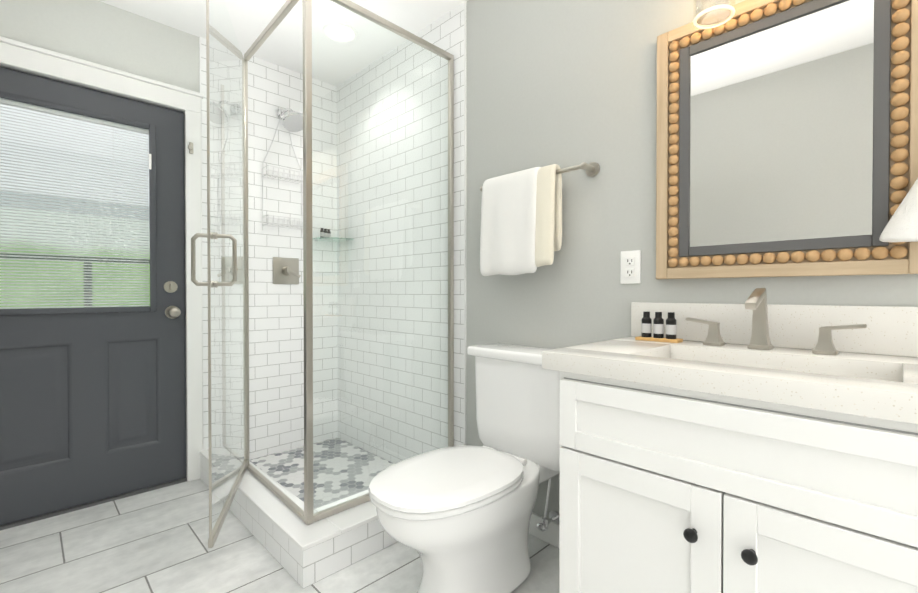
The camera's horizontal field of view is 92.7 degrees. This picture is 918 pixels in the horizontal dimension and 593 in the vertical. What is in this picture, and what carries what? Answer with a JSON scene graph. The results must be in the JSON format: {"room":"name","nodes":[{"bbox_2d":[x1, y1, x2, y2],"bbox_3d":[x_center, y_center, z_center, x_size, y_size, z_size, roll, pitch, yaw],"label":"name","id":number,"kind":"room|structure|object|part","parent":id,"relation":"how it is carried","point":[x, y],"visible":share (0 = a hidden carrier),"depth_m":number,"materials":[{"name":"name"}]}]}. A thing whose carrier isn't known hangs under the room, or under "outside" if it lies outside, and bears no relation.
{"room":"bathroom","nodes":[
{"label":"bathroom","id":0,"kind":"room"},
{"bbox_2d":[0,0,198,91],"bbox_3d":[-1.517,-0.211,2.334,1.920,2.430,0.001,-1,1,-45],"label":"wall","id":1,"kind":"structure","parent":0,"point":[101,33],"depth_m":2.13,"materials":[{"name":"paint"}]},
{"bbox_2d":[0,67,185,525],"bbox_3d":[-1.811,-0.001,2.091,0.867,1.986,0.057,-1,1,-45],"label":"entry door","id":2,"kind":"structure","parent":1,"relation":"in","point":[92,404],"depth_m":2.13,"materials":[{"name":"grey wood"}]},
{"bbox_2d":[0,98,150,308],"bbox_3d":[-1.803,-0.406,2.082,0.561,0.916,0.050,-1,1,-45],"label":"door blinds","id":3,"kind":"object","parent":2,"relation":"attached to","point":[74,116],"visible":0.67,"depth_m":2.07,"materials":[{"name":"white plastic"}]},
{"bbox_2d":[0,99,180,318],"bbox_3d":[-1.730,-0.372,2.097,0.686,0.984,0.075,-1,1,-45],"label":"window","id":4,"kind":"structure","parent":2,"relation":"attached to","point":[171,312],"depth_m":2.08,"materials":[{"name":"clear glass"}]},
{"bbox_3d":[-1.511,0.018,2.315,0.073,0.200,0.071,-1,1,-45],"label":"knob","id":5,"kind":"part","parent":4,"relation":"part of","materials":[{"name":"silver metal"}]},
{"bbox_2d":[0,36,203,530],"bbox_3d":[-1.817,-0.051,2.096,1.041,2.115,0.160,-1,1,-45],"label":"door frame","id":6,"kind":"structure","parent":1,"relation":"attached to","point":[15,55],"depth_m":2.36,"materials":[{"name":"white wood"}]},
{"bbox_3d":[-1.445,-0.801,2.358,0.026,0.060,0.021,-1,1,-45],"label":"door trim latch","id":7,"kind":"part","parent":6,"relation":"part of","materials":[{"name":"silver metal"}]},
{"bbox_2d":[199,36,337,459],"bbox_3d":[-1.129,-0.215,2.711,0.838,2.430,0.009,-1,1,-45],"label":"wall tile","id":8,"kind":"structure","parent":1,"relation":"attached to","point":[276,368],"depth_m":2.73,"materials":[{"name":"white tile"}]},
{"bbox_2d":[262,108,302,283],"bbox_3d":[-1.014,-0.620,2.639,0.255,1.088,0.250,-1,1,-45],"label":"shower fixtures","id":9,"kind":"object","parent":8,"relation":"attached to","point":[285,270],"visible":0.9,"depth_m":2.69,"materials":[{"name":"silver metal"}]},
{"bbox_2d":[0,479,558,592],"bbox_3d":[-0.432,1.014,1.246,1.920,0.001,3.090,-1,1,-45],"label":"floor","id":10,"kind":"structure","parent":0,"point":[154,541],"depth_m":1.69,"materials":[{"name":"tile"}]},
{"bbox_2d":[199,437,397,588],"bbox_3d":[-0.687,0.930,2.258,0.843,0.150,1.273,-1,1,-45],"label":"shower floor","id":11,"kind":"structure","parent":10,"relation":"on","point":[300,551],"depth_m":1.79,"materials":[{"name":"tile"}]},
{"bbox_2d":[191,0,453,547],"bbox_3d":[-0.823,-0.170,2.196,1.106,2.050,1.153,-1,1,-45],"label":"shower enclosure","id":12,"kind":"object","parent":11,"relation":"on","point":[226,236],"visible":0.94,"depth_m":1.77,"materials":[{"name":"clear glass"}]},
{"bbox_3d":[-0.957,-0.158,1.810,0.373,2.006,0.662,-1,1,-45],"label":"door metal","id":13,"kind":"part","parent":12,"relation":"part of","materials":[{"name":"silver metal"}]},
{"bbox_3d":[-0.948,-0.168,1.817,0.334,1.986,0.650,-1,1,-45],"label":"door glass","id":14,"kind":"part","parent":12,"relation":"part of","materials":[{"name":"clear glass"}]},
{"bbox_3d":[-0.701,-0.174,2.319,0.724,2.036,1.130,-1,1,-45],"label":"glass","id":15,"kind":"part","parent":12,"relation":"part of","materials":[{"name":"clear glass"}]},
{"bbox_2d":[368,342,559,592],"bbox_3d":[0.064,0.611,1.530,0.808,0.802,0.482,-1,1,-45],"label":"toilet","id":16,"kind":"object","parent":10,"relation":"on","point":[457,518],"visible":0.92,"depth_m":1.44,"materials":[{"name":"white ceramic"}]},
{"bbox_3d":[-0.026,0.591,1.446,0.564,0.044,0.388,-1,1,-45],"label":"seat","id":17,"kind":"part","parent":16,"relation":"part of","materials":[{"name":"white plastic"}]},
{"bbox_3d":[0.271,0.416,1.732,0.216,0.417,0.482,-1,1,-45],"label":"tank","id":18,"kind":"part","parent":16,"relation":"part of","materials":[{"name":"white ceramic"}]},
{"bbox_2d":[542,288,917,592],"bbox_3d":[0.694,0.498,1.045,0.589,1.038,0.825,-1,1,-45],"label":"bathroom vanity","id":19,"kind":"object","parent":10,"relation":"on","point":[755,443],"visible":1,"depth_m":0.90,"materials":[{"name":"white wood"}]},
{"bbox_2d":[542,302,917,423],"bbox_3d":[0.705,0.108,1.053,0.558,0.167,0.825,-1,1,-45],"label":"countertop","id":20,"kind":"structure","parent":19,"relation":"on","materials":[{"name":"stone"}]},
{"bbox_2d":[686,288,866,354],"bbox_3d":[0.800,0.060,1.157,0.142,0.166,0.402,-1,1,-45],"label":"faucet","id":21,"kind":"object","parent":20,"relation":"on","point":[760,344],"depth_m":1.18,"materials":[{"name":"silver metal"}]},
{"bbox_2d":[98,0,468,85],"bbox_3d":[-0.432,-1.415,1.223,1.920,0.001,3.090,-1,1,-45],"label":"ceiling","id":22,"kind":"structure","parent":0,"point":[282,45],"depth_m":2.29,"materials":[{"name":"white paint"}]},
{"bbox_2d":[323,22,356,42],"bbox_3d":[-0.640,-1.422,2.359,0.176,0.016,0.176,-1,1,-45],"label":"recessed light","id":23,"kind":"object","parent":22,"relation":"in","point":[345,37],"depth_m":2.35,"materials":[{"name":"white"}]},
{"bbox_2d":[313,228,352,241],"bbox_3d":[-0.835,-0.403,2.841,0.215,0.081,0.215,-1,1,-45],"label":"shower shelf","id":24,"kind":"object","parent":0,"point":[326,237],"depth_m":2.84,"materials":[{"name":"clear glass"}]},
{"bbox_3d":[-0.835,-0.372,2.841,0.215,0.018,0.215,-1,1,-45],"label":"glass","id":25,"kind":"part","parent":24,"relation":"part of","materials":[{"name":"clear glass"}]},
{"bbox_2d":[466,0,917,518],"bbox_3d":[0.252,-0.207,1.909,0.001,2.430,3.090,-1,1,-45],"label":"wall","id":26,"kind":"structure","parent":0,"point":[562,84],"depth_m":1.69,"materials":[{"name":"paint"}]},
{"bbox_2d":[337,1,465,463],"bbox_3d":[-0.399,-0.213,2.562,0.009,2.430,1.230,-1,1,-45],"label":"wall tiles","id":27,"kind":"structure","parent":26,"relation":"attached to","point":[446,32],"depth_m":2.47,"materials":[{"name":"white tile"}]},
{"bbox_2d":[480,162,599,275],"bbox_3d":[0.283,-0.301,1.781,0.132,0.429,0.553,-1,1,-45],"label":"towel rail","id":28,"kind":"object","parent":26,"relation":"attached to","point":[521,222],"visible":1,"depth_m":1.74,"materials":[{"name":"white fabric"}]},
{"bbox_2d":[480,167,540,275],"bbox_3d":[0.223,-0.303,1.827,0.117,0.441,0.299,-1,1,-45],"label":"towel","id":29,"kind":"object","parent":28,"relation":"hanging from","point":[511,203],"depth_m":1.77,"materials":[{"name":"white fabric"}]},
{"bbox_2d":[529,512,558,547],"bbox_3d":[0.670,0.965,1.484,0.016,0.095,1.819,-1,1,-45],"label":"baseboard","id":30,"kind":"structure","parent":26,"relation":"attached to","point":[550,535],"depth_m":1.78,"materials":[{"name":"white"}]},
{"bbox_2d":[620,250,640,283],"bbox_3d":[0.604,-0.103,1.545,0.010,0.116,0.072,-1,1,-45],"label":"electrical outlet","id":31,"kind":"object","parent":26,"relation":"attached to","point":[630,267],"visible":1,"depth_m":1.54,"materials":[{"name":"white plastic"}]},
{"bbox_2d":[693,0,735,28],"bbox_3d":[0.858,-0.940,1.156,0.182,0.310,0.417,-1,1,-45],"label":"light","id":32,"kind":"object","parent":26,"relation":"attached to","point":[728,6],"visible":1,"depth_m":1.24,"materials":[{"name":"clear glass"}]},
{"bbox_2d":[656,0,917,278],"bbox_3d":[0.880,-0.458,1.238,0.038,0.804,0.623,-1,1,-45],"label":"mirror","id":33,"kind":"object","parent":26,"relation":"attached to","point":[786,138],"visible":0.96,"depth_m":1.21,"materials":[{"name":"brown wood"}]},
{"label":"glass","id":34,"kind":"part","parent":33,"relation":"part of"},
{"bbox_2d":[879,178,917,241],"bbox_3d":[1.142,-0.387,0.929,0.107,0.524,0.357,-1,1,-45],"label":"lampshade","id":35,"kind":"object","parent":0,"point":[902,225],"visible":0.98,"depth_m":1.00,"materials":[{"name":"white fabric"}]}
]}

